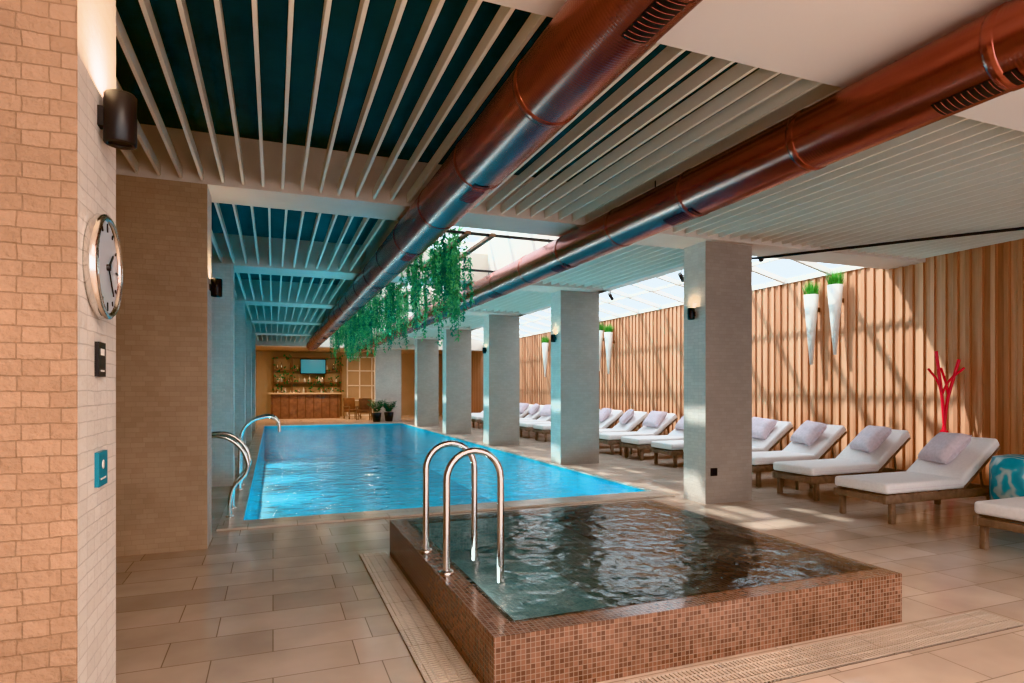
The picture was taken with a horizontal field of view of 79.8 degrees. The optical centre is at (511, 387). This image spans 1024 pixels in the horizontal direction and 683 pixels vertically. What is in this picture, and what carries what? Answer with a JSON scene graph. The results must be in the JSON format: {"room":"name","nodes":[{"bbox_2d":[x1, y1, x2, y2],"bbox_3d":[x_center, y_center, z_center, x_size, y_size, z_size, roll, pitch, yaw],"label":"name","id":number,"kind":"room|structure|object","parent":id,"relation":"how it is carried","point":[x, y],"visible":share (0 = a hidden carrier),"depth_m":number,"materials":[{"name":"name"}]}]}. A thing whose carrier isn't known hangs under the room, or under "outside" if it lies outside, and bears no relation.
{"room":"indoor swimming pool","nodes":[
{"label":"indoor swimming pool","id":0,"kind":"room"},
{"bbox_2d":[0,0,115,682],"bbox_3d":[-2.438,-0.200,1.431,2.500,3.400,0.440,0,0,-21],"label":"wall","id":1,"kind":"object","parent":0,"point":[58,57],"depth_m":1.66,"materials":[{"name":"beige brick"}]},
{"bbox_2d":[256,351,442,415],"bbox_3d":[-8.772,-0.300,33.182,11.200,3.600,0.200,0,0,-21],"label":"wall","id":2,"kind":"structure","parent":0,"point":[264,361],"depth_m":32.82,"materials":[{"name":"paint"}]},
{"bbox_2d":[347,356,373,415],"bbox_3d":[-7.659,-0.100,33.440,2.660,3.200,0.070,0,0,-21],"label":"window","id":3,"kind":"structure","parent":2,"relation":"in","point":[359,370],"depth_m":33.16,"materials":[{"name":"white paint"}]},
{"bbox_2d":[116,0,781,284],"bbox_3d":[-2.578,-2.430,15.123,12.600,0.100,24.350,0,0,-21],"label":"ceiling void","id":4,"kind":"structure","parent":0,"point":[272,14],"depth_m":4.68,"materials":[{"name":"paint"}]},
{"bbox_2d":[116,124,925,350],"bbox_3d":[-2.625,-2.350,17.306,10.700,1.200,21.450,0,0,-21],"label":"ceiling","id":5,"kind":"structure","parent":0,"point":[497,253],"depth_m":7.34,"materials":[{"name":"white paint"}]},
{"bbox_2d":[329,327,362,362],"bbox_3d":[-5.232,-1.491,20.545,2.000,1.323,3.281,0,0,-21],"label":"hanging plant","id":6,"kind":"object","parent":5,"relation":"hanging from","point":[335,336],"visible":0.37,"depth_m":20.42,"materials":[{"name":"green plant"}]},
{"bbox_2d":[338,311,395,358],"bbox_3d":[-3.703,-1.451,16.631,2.000,1.390,3.323,0,0,-21],"label":"hanging plant","id":7,"kind":"object","parent":5,"relation":"hanging from","point":[351,325],"visible":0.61,"depth_m":16.08,"materials":[{"name":"green plant"}]},
{"bbox_2d":[357,282,431,354],"bbox_3d":[-2.164,-1.381,12.688,2.000,1.519,3.423,0,0,-21],"label":"hanging plant","id":8,"kind":"object","parent":5,"relation":"hanging from","point":[389,301],"visible":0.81,"depth_m":12.16,"materials":[{"name":"green plant"}]},
{"bbox_2d":[391,228,488,287],"bbox_3d":[-3.789,-2.755,16.851,2.200,0.110,20.250,0,0,-21],"label":"roof window","id":9,"kind":"structure","parent":5,"relation":"attached to","point":[469,244],"depth_m":10.96,"materials":[{"name":"glass"}]},
{"bbox_2d":[398,227,553,347],"bbox_3d":[-0.704,-1.363,8.949,2.000,1.567,2.584,0,0,-21],"label":"hanging plant","id":10,"kind":"object","parent":5,"relation":"hanging from","point":[443,263],"visible":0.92,"depth_m":8.51,"materials":[{"name":"green plant"}]},
{"bbox_2d":[306,0,702,350],"bbox_3d":[-3.124,-1.709,11.931,0.420,0.502,26.500,0,0,-21],"label":"ventilation duct","id":11,"kind":"object","parent":5,"relation":"hanging from","point":[587,45],"visible":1,"depth_m":3.41,"materials":[{"name":"brown metal"}]},
{"bbox_2d":[116,0,1023,344],"bbox_3d":[-2.613,-1.978,15.109,11.924,0.095,24.350,0,0,-21],"label":"ceiling slats","id":12,"kind":"object","parent":5,"relation":"attached to","point":[951,175],"depth_m":5.33,"materials":[{"name":"white metal"}]},
{"bbox_2d":[471,258,830,341],"bbox_3d":[0.961,-2.430,18.706,3.200,0.860,20.250,0,0,-21],"label":"window","id":13,"kind":"structure","parent":5,"relation":"attached to","point":[814,265],"depth_m":14.99,"materials":[{"name":"glass"}]},
{"bbox_2d":[607,291,613,299],"bbox_3d":[2.256,-2.254,13.989,0.080,0.492,0.205,0,0,39],"label":"ceiling spotlight","id":14,"kind":"object","parent":13,"relation":"hanging from","point":[609,294],"visible":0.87,"depth_m":13.95,"materials":[{"name":"black metal"}]},
{"bbox_2d":[678,270,683,281],"bbox_3d":[3.202,-2.254,11.567,0.080,0.492,0.205,0,0,39],"label":"ceiling spotlight","id":15,"kind":"object","parent":13,"relation":"hanging from","point":[681,276],"visible":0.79,"depth_m":11.53,"materials":[{"name":"black metal"}]},
{"bbox_2d":[358,0,1023,351],"bbox_3d":[-1.317,-1.712,12.637,0.410,0.497,26.500,0,0,-21],"label":"ventilation duct","id":16,"kind":"object","parent":5,"relation":"hanging from","point":[980,61],"visible":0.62,"depth_m":3.90,"materials":[{"name":"brown metal"}]},
{"bbox_2d":[116,414,1023,682],"bbox_3d":[-2.931,1.600,15.066,13.500,0.200,38.200,0,0,-21],"label":"floor","id":17,"kind":"structure","parent":0,"point":[300,603],"depth_m":4.55,"materials":[{"name":"tile"}]},
{"bbox_2d":[116,174,211,556],"bbox_3d":[-3.350,-0.200,5.734,0.930,3.400,0.420,0,0,-21],"label":"wall","id":18,"kind":"structure","parent":17,"relation":"on","point":[164,227],"depth_m":5.57,"materials":[{"name":"brown tile"}]},
{"bbox_2d":[209,278,221,296],"bbox_3d":[-2.865,-0.970,5.924,0.112,0.170,0.100,0,0,-21],"label":"wall sconce","id":19,"kind":"object","parent":18,"relation":"attached to","point":[215,287],"visible":1,"depth_m":5.88,"materials":[{"name":"black metal"}]},
{"bbox_2d":[212,263,234,486],"bbox_3d":[-4.787,-0.200,9.414,0.930,3.400,0.420,0,0,-21],"label":"column","id":20,"kind":"structure","parent":17,"relation":"on","point":[223,308],"depth_m":9.34,"materials":[{"name":"grey concrete"}]},
{"bbox_2d":[212,431,251,517],"bbox_3d":[-3.437,1.015,7.219,0.658,0.971,0.640,0,0,-21],"label":"pool handrail","id":21,"kind":"object","parent":17,"relation":"on","point":[244,449],"visible":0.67,"depth_m":7.05,"materials":[{"name":"silver metal"}]},
{"bbox_2d":[235,300,245,456],"bbox_3d":[-6.315,-0.200,13.326,0.930,3.400,0.420,0,0,-21],"label":"column","id":22,"kind":"structure","parent":17,"relation":"on","point":[240,305],"depth_m":13.27,"materials":[{"name":"white tile"}]},
{"bbox_2d":[246,320,251,440],"bbox_3d":[-7.843,-0.200,17.238,0.930,3.400,0.420,0,0,-21],"label":"column","id":23,"kind":"structure","parent":17,"relation":"on","point":[248,322],"depth_m":17.19,"materials":[{"name":"white tile"}]},
{"bbox_2d":[252,333,255,431],"bbox_3d":[-9.371,-0.200,21.150,0.930,3.400,0.420,0,0,-21],"label":"column","id":24,"kind":"structure","parent":17,"relation":"on","point":[253,334],"depth_m":21.11,"materials":[{"name":"white tile"}]},
{"bbox_2d":[269,392,341,418],"bbox_3d":[-10.216,0.865,30.284,3.400,1.270,0.850,0,0,-21],"label":"bar counter","id":25,"kind":"object","parent":17,"relation":"on","point":[283,405],"depth_m":29.96,"materials":[{"name":"brown wood"}]},
{"bbox_2d":[272,354,343,415],"bbox_3d":[-10.632,-0.135,31.950,3.598,3.269,0.703,0,0,-21],"label":"shelving","id":26,"kind":"object","parent":17,"relation":"on","point":[334,368],"visible":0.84,"depth_m":31.95,"materials":[{"name":"brown wood"}]},
{"bbox_2d":[300,359,325,373],"bbox_3d":[-10.372,-1.120,31.919,1.300,0.800,0.190,0,0,-21],"label":"television","id":27,"kind":"object","parent":26,"relation":"attached to","point":[307,366],"visible":1,"depth_m":31.83,"materials":[{"name":"blue glass"}]},
{"bbox_2d":[343,398,360,418],"bbox_3d":[-7.805,0.986,29.841,0.710,1.028,0.678,0,0,-44],"label":"lounge armchair","id":28,"kind":"object","parent":17,"relation":"on","point":[349,406],"visible":0.86,"depth_m":29.84,"materials":[{"name":"brown wood"}]},
{"bbox_2d":[355,398,371,419],"bbox_3d":[-6.972,0.986,28.880,0.710,1.028,0.678,0,0,-4],"label":"lounge armchair","id":29,"kind":"object","parent":17,"relation":"on","point":[363,407],"visible":0.9,"depth_m":29.05,"materials":[{"name":"brown wood"}]},
{"bbox_2d":[367,400,384,421],"bbox_3d":[-6.050,1.005,27.269,0.879,0.989,0.922,0,0,-21],"label":"potted fern","id":30,"kind":"object","parent":17,"relation":"on","point":[376,417],"visible":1,"depth_m":27.18,"materials":[{"name":"green plant"}]},
{"bbox_2d":[374,349,400,419],"bbox_3d":[-5.819,-0.200,28.646,1.200,3.400,0.400,0,0,-21],"label":"end column","id":31,"kind":"structure","parent":17,"relation":"on","point":[387,366],"depth_m":28.48,"materials":[{"name":"grey concrete"}]},
{"bbox_2d":[382,401,396,420],"bbox_3d":[-5.580,1.045,27.763,0.773,0.910,0.802,0,0,-21],"label":"potted fern","id":32,"kind":"object","parent":17,"relation":"on","point":[388,415],"visible":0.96,"depth_m":27.64,"materials":[{"name":"green plant"}]},
{"bbox_2d":[415,339,438,426],"bbox_3d":[-3.354,-0.200,24.053,0.850,3.400,0.450,0,0,-21],"label":"column","id":33,"kind":"structure","parent":17,"relation":"on","point":[426,351],"depth_m":23.83,"materials":[{"name":"grey concrete"}]},
{"bbox_2d":[244,423,643,519],"bbox_3d":[-3.835,2.150,16.350,5.370,1.300,18.350,0,0,-21],"label":"swimming pool","id":34,"kind":"object","parent":17,"relation":"in","point":[347,500],"visible":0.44,"depth_m":16.56,"materials":[{"name":"liquid"}]},
{"bbox_2d":[245,424,639,519],"bbox_3d":[-3.835,1.530,16.350,5.370,0.001,18.350,0,0,-21],"label":"pool water","id":35,"kind":"object","parent":34,"relation":"in","point":[371,427],"visible":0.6,"depth_m":12.57,"materials":[{"name":"blue liquid"}]},
{"bbox_2d":[216,422,674,531],"bbox_3d":[-3.891,1.488,16.328,5.730,0.025,19.110,0,0,-21],"label":"pool coping","id":36,"kind":"object","parent":17,"relation":"on","point":[237,522],"visible":0.98,"depth_m":7.75,"materials":[{"name":"stone"}]},
{"bbox_2d":[236,414,280,489],"bbox_3d":[-3.789,0.939,9.175,0.607,1.082,0.540,0,0,-21],"label":"stair handrail","id":37,"kind":"object","parent":36,"relation":"on","point":[241,436],"visible":0.88,"depth_m":8.94,"materials":[{"name":"silver metal"}]},
{"bbox_2d":[443,329,470,433],"bbox_3d":[-1.808,-0.200,20.094,0.850,3.400,0.450,0,0,-21],"label":"column","id":38,"kind":"structure","parent":17,"relation":"on","point":[456,355],"depth_m":19.89,"materials":[{"name":"grey concrete"}]},
{"bbox_2d":[471,415,482,427],"bbox_3d":[-0.552,1.053,23.352,1.960,0.894,0.702,0,0,-21],"label":"sun lounger","id":39,"kind":"object","parent":17,"relation":"on","point":[477,418],"visible":0.26,"depth_m":22.77,"materials":[{"name":"white fabric"}]},
{"bbox_2d":[483,315,518,445],"bbox_3d":[-0.281,-0.200,16.182,0.850,3.400,0.450,0,0,-21],"label":"column","id":40,"kind":"structure","parent":17,"relation":"on","point":[500,332],"depth_m":15.96,"materials":[{"name":"grey concrete"}]},
{"bbox_2d":[480,404,532,422],"bbox_3d":[-0.115,1.053,22.231,1.960,0.894,0.702,0,0,-21],"label":"sun lounger","id":41,"kind":"object","parent":17,"relation":"on","point":[525,413],"visible":0.1,"depth_m":22.11,"materials":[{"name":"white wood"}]},
{"bbox_2d":[519,403,528,412],"bbox_3d":[0.340,0.735,22.359,0.370,0.381,0.545,0,0,-36],"label":"throw pillow","id":42,"kind":"object","parent":41,"relation":"on","point":[522,406],"visible":0.73,"depth_m":22.20,"materials":[{"name":"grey fabric"}]},
{"bbox_2d":[519,405,543,419],"bbox_3d":[0.327,1.053,21.099,1.960,0.894,0.702,0,0,-20],"label":"sun lounger","id":43,"kind":"object","parent":17,"relation":"on","point":[535,416],"visible":0.07,"depth_m":21.04,"materials":[{"name":"white fabric"}]},
{"bbox_2d":[528,404,539,414],"bbox_3d":[0.762,0.735,21.277,0.369,0.386,0.558,0,0,-7],"label":"throw pillow","id":44,"kind":"object","parent":43,"relation":"on","point":[535,407],"visible":1,"depth_m":21.05,"materials":[{"name":"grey fabric"}]},
{"bbox_2d":[519,421,550,437],"bbox_3d":[1.192,1.053,18.885,1.960,0.894,0.702,0,0,-22],"label":"sun lounger","id":45,"kind":"object","parent":17,"relation":"on","point":[527,426],"visible":0.23,"depth_m":18.38,"materials":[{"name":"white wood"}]},
{"bbox_2d":[519,416,550,421],"bbox_3d":[0.753,1.053,20.009,1.960,0.894,0.702,0,0,-22],"label":"sun lounger","id":46,"kind":"object","parent":17,"relation":"on","point":[542,418],"visible":0.08,"depth_m":19.79,"materials":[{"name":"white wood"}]},
{"bbox_2d":[539,405,550,415],"bbox_3d":[1.188,0.735,20.188,0.370,0.383,0.557,0,0,-43],"label":"throw pillow","id":47,"kind":"object","parent":46,"relation":"on","point":[546,410],"visible":0.73,"depth_m":20.10,"materials":[{"name":"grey fabric"}]},
{"bbox_2d":[533,409,599,441],"bbox_3d":[1.630,1.053,17.763,1.960,0.894,0.702,0,0,-22],"label":"sun lounger","id":48,"kind":"object","parent":17,"relation":"on","point":[544,429],"visible":0.23,"depth_m":17.19,"materials":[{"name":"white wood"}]},
{"bbox_2d":[551,290,598,464],"bbox_3d":[1.258,-0.200,12.241,0.850,3.400,0.450,0,0,-21],"label":"column","id":49,"kind":"structure","parent":17,"relation":"on","point":[574,314],"depth_m":12.03,"materials":[{"name":"grey tile"}]},
{"bbox_2d":[551,334,555,341],"bbox_3d":[0.817,-0.980,12.063,0.102,0.150,0.090,0,0,-21],"label":"wall sconce","id":50,"kind":"object","parent":49,"relation":"attached to","point":[553,338],"visible":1,"depth_m":12.02,"materials":[{"name":"black metal"}]},
{"bbox_2d":[550,410,623,434],"bbox_3d":[2.072,1.053,16.632,1.960,0.894,0.702,0,0,-21],"label":"sun lounger","id":51,"kind":"object","parent":17,"relation":"on","point":[615,415],"visible":0.16,"depth_m":16.56,"materials":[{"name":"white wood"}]},
{"bbox_2d":[599,408,611,421],"bbox_3d":[2.499,0.735,16.830,0.370,0.375,0.540,0,0,-12],"label":"throw pillow","id":52,"kind":"object","parent":51,"relation":"on","point":[604,413],"visible":0.8,"depth_m":16.62,"materials":[{"name":"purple fabric"}]},
{"bbox_2d":[599,411,647,432],"bbox_3d":[2.506,1.053,15.520,1.960,0.894,0.702,0,0,-21],"label":"sun lounger","id":53,"kind":"object","parent":17,"relation":"on","point":[637,419],"visible":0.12,"depth_m":15.47,"materials":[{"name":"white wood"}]},
{"bbox_2d":[619,409,633,423],"bbox_3d":[2.940,0.735,15.700,0.366,0.397,0.563,0,0,6],"label":"throw pillow","id":54,"kind":"object","parent":53,"relation":"on","point":[628,414],"visible":1,"depth_m":15.47,"materials":[{"name":"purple fabric"}]},
{"bbox_2d":[619,439,638,455],"bbox_3d":[2.619,1.325,13.637,0.340,0.350,0.340,0,0,-21],"label":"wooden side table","id":55,"kind":"object","parent":17,"relation":"on","point":[631,449],"visible":0.26,"depth_m":13.70,"materials":[{"name":"brown wood"}]},
{"bbox_2d":[599,413,677,454],"bbox_3d":[2.936,1.053,14.418,1.960,0.894,0.702,0,0,-22],"label":"sun lounger","id":56,"kind":"object","parent":17,"relation":"on","point":[609,438],"visible":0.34,"depth_m":14.20,"materials":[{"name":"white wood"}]},
{"bbox_2d":[642,411,667,426],"bbox_3d":[3.390,0.735,14.548,0.372,0.376,0.551,0,0,-30],"label":"throw pillow","id":57,"kind":"object","parent":56,"relation":"on","point":[654,418],"visible":1,"depth_m":14.41,"materials":[{"name":"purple fabric"}]},
{"bbox_2d":[390,500,901,682],"bbox_3d":[0.698,1.345,4.720,2.775,0.310,2.795,0,0,-21],"label":"raised whirlpool","id":58,"kind":"object","parent":17,"relation":"on","point":[625,614],"visible":0.99,"depth_m":3.92,"materials":[{"name":"brown tile"}]},
{"bbox_2d":[419,440,476,559],"bbox_3d":[-0.468,0.839,4.530,0.441,0.903,0.096,0,0,-21],"label":"handrail","id":59,"kind":"object","parent":58,"relation":"on","point":[426,549],"visible":0.92,"depth_m":4.51,"materials":[{"name":"silver metal"}]},
{"bbox_2d":[439,447,503,582],"bbox_3d":[-0.260,0.839,3.999,0.441,0.903,0.096,0,0,-21],"label":"handrail","id":60,"kind":"object","parent":58,"relation":"on","point":[446,570],"visible":1,"depth_m":3.99,"materials":[{"name":"silver metal"}]},
{"bbox_2d":[413,501,852,574],"bbox_3d":[0.733,1.181,4.782,2.605,0.015,2.605,0,0,-21],"label":"water","id":61,"kind":"object","parent":58,"relation":"in","point":[596,506],"visible":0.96,"depth_m":5.62,"materials":[{"name":"grey liquid"}]},
{"bbox_2d":[620,429,683,460],"bbox_3d":[3.380,1.053,13.281,1.960,0.894,0.702,0,0,-21],"label":"sun lounger","id":62,"kind":"object","parent":17,"relation":"on","point":[641,443],"visible":0.41,"depth_m":12.95,"materials":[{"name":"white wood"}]},
{"bbox_2d":[675,416,683,429],"bbox_3d":[3.828,0.735,13.427,0.372,0.394,0.555,0,0,-9],"label":"throw pillow","id":63,"kind":"object","parent":62,"relation":"on","point":[680,424],"visible":0.31,"depth_m":13.41,"materials":[{"name":"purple fabric"}]},
{"bbox_2d":[650,440,683,467],"bbox_3d":[3.769,1.053,12.149,1.960,0.894,0.702,0,0,-21],"label":"sun lounger","id":64,"kind":"object","parent":17,"relation":"on","point":[674,448],"visible":0.36,"depth_m":11.67,"materials":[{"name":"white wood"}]},
{"bbox_2d":[359,551,1023,682],"bbox_3d":[1.150,1.494,4.104,3.688,0.012,4.410,0,0,-21],"label":"floor drain grate","id":65,"kind":"object","parent":17,"relation":"on","point":[436,660],"visible":1,"depth_m":3.54,"materials":[{"name":"brown"}]},
{"bbox_2d":[684,241,751,503],"bbox_3d":[2.770,-0.200,8.248,0.760,3.400,0.450,0,0,-21],"label":"column","id":66,"kind":"structure","parent":17,"relation":"on","point":[717,275],"depth_m":8.06,"materials":[{"name":"grey tile"}]},
{"bbox_2d":[687,308,695,319],"bbox_3d":[2.370,-0.980,8.086,0.102,0.150,0.090,0,0,-21],"label":"wall sconce","id":67,"kind":"object","parent":66,"relation":"attached to","point":[691,313],"visible":1,"depth_m":8.05,"materials":[{"name":"black metal"}]},
{"bbox_2d":[711,468,716,475],"bbox_3d":[2.621,1.090,7.941,0.100,0.100,0.012,0,0,-21],"label":"wall socket","id":68,"kind":"object","parent":66,"relation":"attached to","point":[713,470],"visible":1,"depth_m":7.93,"materials":[{"name":"black plastic"}]},
{"bbox_2d":[682,421,793,458],"bbox_3d":[4.094,1.053,11.013,1.960,0.894,0.702,0,0,-21],"label":"sun lounger","id":69,"kind":"object","parent":17,"relation":"on","point":[781,429],"visible":0.17,"depth_m":10.94,"materials":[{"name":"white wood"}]},
{"bbox_2d":[752,417,777,439],"bbox_3d":[4.524,0.735,11.206,0.370,0.398,0.569,0,0,-31],"label":"throw pillow","id":70,"kind":"object","parent":69,"relation":"on","point":[761,427],"visible":0.75,"depth_m":11.05,"materials":[{"name":"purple fabric"}]},
{"bbox_2d":[783,479,812,489],"bbox_3d":[4.289,1.325,9.222,0.340,0.350,0.340,0,0,-21],"label":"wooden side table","id":71,"kind":"object","parent":17,"relation":"on","point":[796,482],"visible":0.12,"depth_m":9.04,"materials":[{"name":"brown wood"}]},
{"bbox_2d":[752,424,846,486],"bbox_3d":[4.444,1.053,9.899,1.960,0.894,0.702,0,0,-20],"label":"sun lounger","id":72,"kind":"object","parent":17,"relation":"on","point":[763,461],"visible":0.47,"depth_m":9.75,"materials":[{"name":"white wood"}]},
{"bbox_2d":[790,420,826,445],"bbox_3d":[4.878,0.735,10.077,0.368,0.390,0.560,0,0,-6],"label":"throw pillow","id":73,"kind":"object","parent":72,"relation":"on","point":[807,433],"visible":1,"depth_m":9.91,"materials":[{"name":"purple fabric"}]},
{"bbox_2d":[772,429,910,500],"bbox_3d":[4.740,1.053,8.754,1.960,0.894,0.702,0,0,-21],"label":"sun lounger","id":74,"kind":"object","parent":17,"relation":"on","point":[816,472],"visible":0.84,"depth_m":8.56,"materials":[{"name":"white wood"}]},
{"bbox_2d":[849,425,891,452],"bbox_3d":[5.195,0.735,8.882,0.366,0.374,0.543,0,0,1],"label":"throw pillow","id":75,"kind":"object","parent":74,"relation":"on","point":[870,438],"visible":1,"depth_m":8.70,"materials":[{"name":"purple fabric"}]},
{"bbox_2d":[834,437,999,524],"bbox_3d":[4.883,1.053,7.343,1.960,0.894,0.702,0,0,-20],"label":"sun lounger","id":76,"kind":"object","parent":17,"relation":"on","point":[924,480],"visible":0.89,"depth_m":7.16,"materials":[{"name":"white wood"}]},
{"bbox_2d":[918,432,971,463],"bbox_3d":[5.314,0.735,7.533,0.366,0.378,0.547,0,0,3],"label":"throw pillow","id":77,"kind":"object","parent":76,"relation":"on","point":[943,448],"visible":1,"depth_m":7.37,"materials":[{"name":"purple fabric"}]},
{"bbox_2d":[927,351,964,432],"bbox_3d":[6.139,0.490,8.678,0.409,2.028,0.390,0,0,-21],"label":"coat stand","id":78,"kind":"object","parent":17,"relation":"on","point":[944,406],"visible":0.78,"depth_m":8.63,"materials":[{"name":"red paint"}]},
{"bbox_2d":[973,496,1023,548],"bbox_3d":[5.321,1.053,5.728,1.960,0.894,0.702,0,0,-21],"label":"sun lounger","id":79,"kind":"object","parent":17,"relation":"on","point":[996,513],"visible":1,"depth_m":5.56,"materials":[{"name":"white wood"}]},
{"bbox_2d":[989,454,1023,524],"bbox_3d":[5.683,1.078,6.835,0.560,0.845,0.560,0,0,-21],"label":"bag","id":80,"kind":"object","parent":17,"relation":"on","point":[1006,472],"visible":0.59,"depth_m":6.74,"materials":[{"name":"fabric"}]},
{"bbox_2d":[256,0,1023,354],"bbox_3d":[-2.559,-2.175,15.211,12.700,0.550,38.200,0,0,-21],"label":"ceiling","id":81,"kind":"structure","parent":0,"point":[838,43],"depth_m":3.28,"materials":[{"name":"paint"}]},
{"bbox_2d":[471,238,1023,484],"bbox_3d":[3.198,-0.475,17.364,0.310,3.950,38.260,0,0,-21],"label":"wall","id":82,"kind":"structure","parent":0,"point":[967,306],"depth_m":10.06,"materials":[{"name":"brown"}]},
{"bbox_2d":[542,335,549,376],"bbox_3d":[1.177,-1.140,21.712,0.329,1.479,0.352,0,0,20],"label":"pot","id":83,"kind":"object","parent":82,"relation":"attached to","point":[545,343],"visible":1,"depth_m":21.65,"materials":[{"name":"white ceramic"}]},
{"bbox_2d":[599,323,604,370],"bbox_3d":[2.589,-1.239,18.133,0.363,1.479,0.335,0,0,12],"label":"pot","id":84,"kind":"object","parent":82,"relation":"attached to","point":[601,339],"visible":0.58,"depth_m":18.06,"materials":[{"name":"white ceramic"}]},
{"bbox_2d":[604,324,614,373],"bbox_3d":[2.785,-1.140,17.627,0.388,1.480,0.338,0,0,-21],"label":"pot","id":85,"kind":"object","parent":82,"relation":"attached to","point":[608,334],"visible":1,"depth_m":17.55,"materials":[{"name":"white ceramic"}]},
{"bbox_2d":[802,281,820,364],"bbox_3d":[5.377,-1.185,11.001,0.379,1.530,0.341,0,0,-21],"label":"pot","id":86,"kind":"object","parent":82,"relation":"attached to","point":[811,296],"visible":1,"depth_m":10.93,"materials":[{"name":"white ceramic"}]},
{"bbox_2d":[825,268,845,354],"bbox_3d":[5.571,-1.310,10.530,0.361,1.480,0.353,0,0,-21],"label":"pot","id":87,"kind":"object","parent":82,"relation":"attached to","point":[835,283],"visible":1,"depth_m":10.46,"materials":[{"name":"white ceramic"}]},
{"bbox_2d":[752,227,1023,259],"bbox_3d":[5.291,-1.900,7.755,2.731,0.076,4.019,0,0,-21],"label":"ceiling pipe","id":88,"kind":"object","parent":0,"point":[1018,228],"depth_m":7.90,"materials":[{"name":"black metal"}]},
{"bbox_3d":[-8.118,-0.450,16.390,0.200,3.900,31.560,0,0,-21],"label":"wall","id":89,"kind":"structure","parent":0,"visible":0},
{"bbox_2d":[94,341,105,376],"bbox_3d":[-1.264,-0.087,1.879,0.013,0.105,0.080,0,0,-21],"label":"wall sign","id":90,"kind":"object","parent":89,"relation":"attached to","point":[99,347],"visible":1,"depth_m":1.86,"materials":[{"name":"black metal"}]},
{"bbox_2d":[94,450,106,487],"bbox_3d":[-1.267,0.247,1.888,0.013,0.105,0.100,0,0,-21],"label":"wall sign","id":91,"kind":"object","parent":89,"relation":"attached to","point":[100,457],"visible":1,"depth_m":1.86,"materials":[{"name":"teal plastic"}]},
{"bbox_2d":[82,213,122,318],"bbox_3d":[-1.244,-0.368,1.865,0.040,0.316,0.316,0,0,-21],"label":"wall clock","id":92,"kind":"object","parent":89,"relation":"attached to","point":[101,252],"visible":1,"depth_m":1.82,"materials":[{"name":"silver metal"}]},
{"bbox_2d":[97,89,136,149],"bbox_3d":[-1.226,-0.835,1.905,0.102,0.155,0.090,0,0,-21],"label":"wall sconce","id":93,"kind":"object","parent":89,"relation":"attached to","point":[117,116],"visible":1,"depth_m":1.87,"materials":[{"name":"black metal"}]}
]}

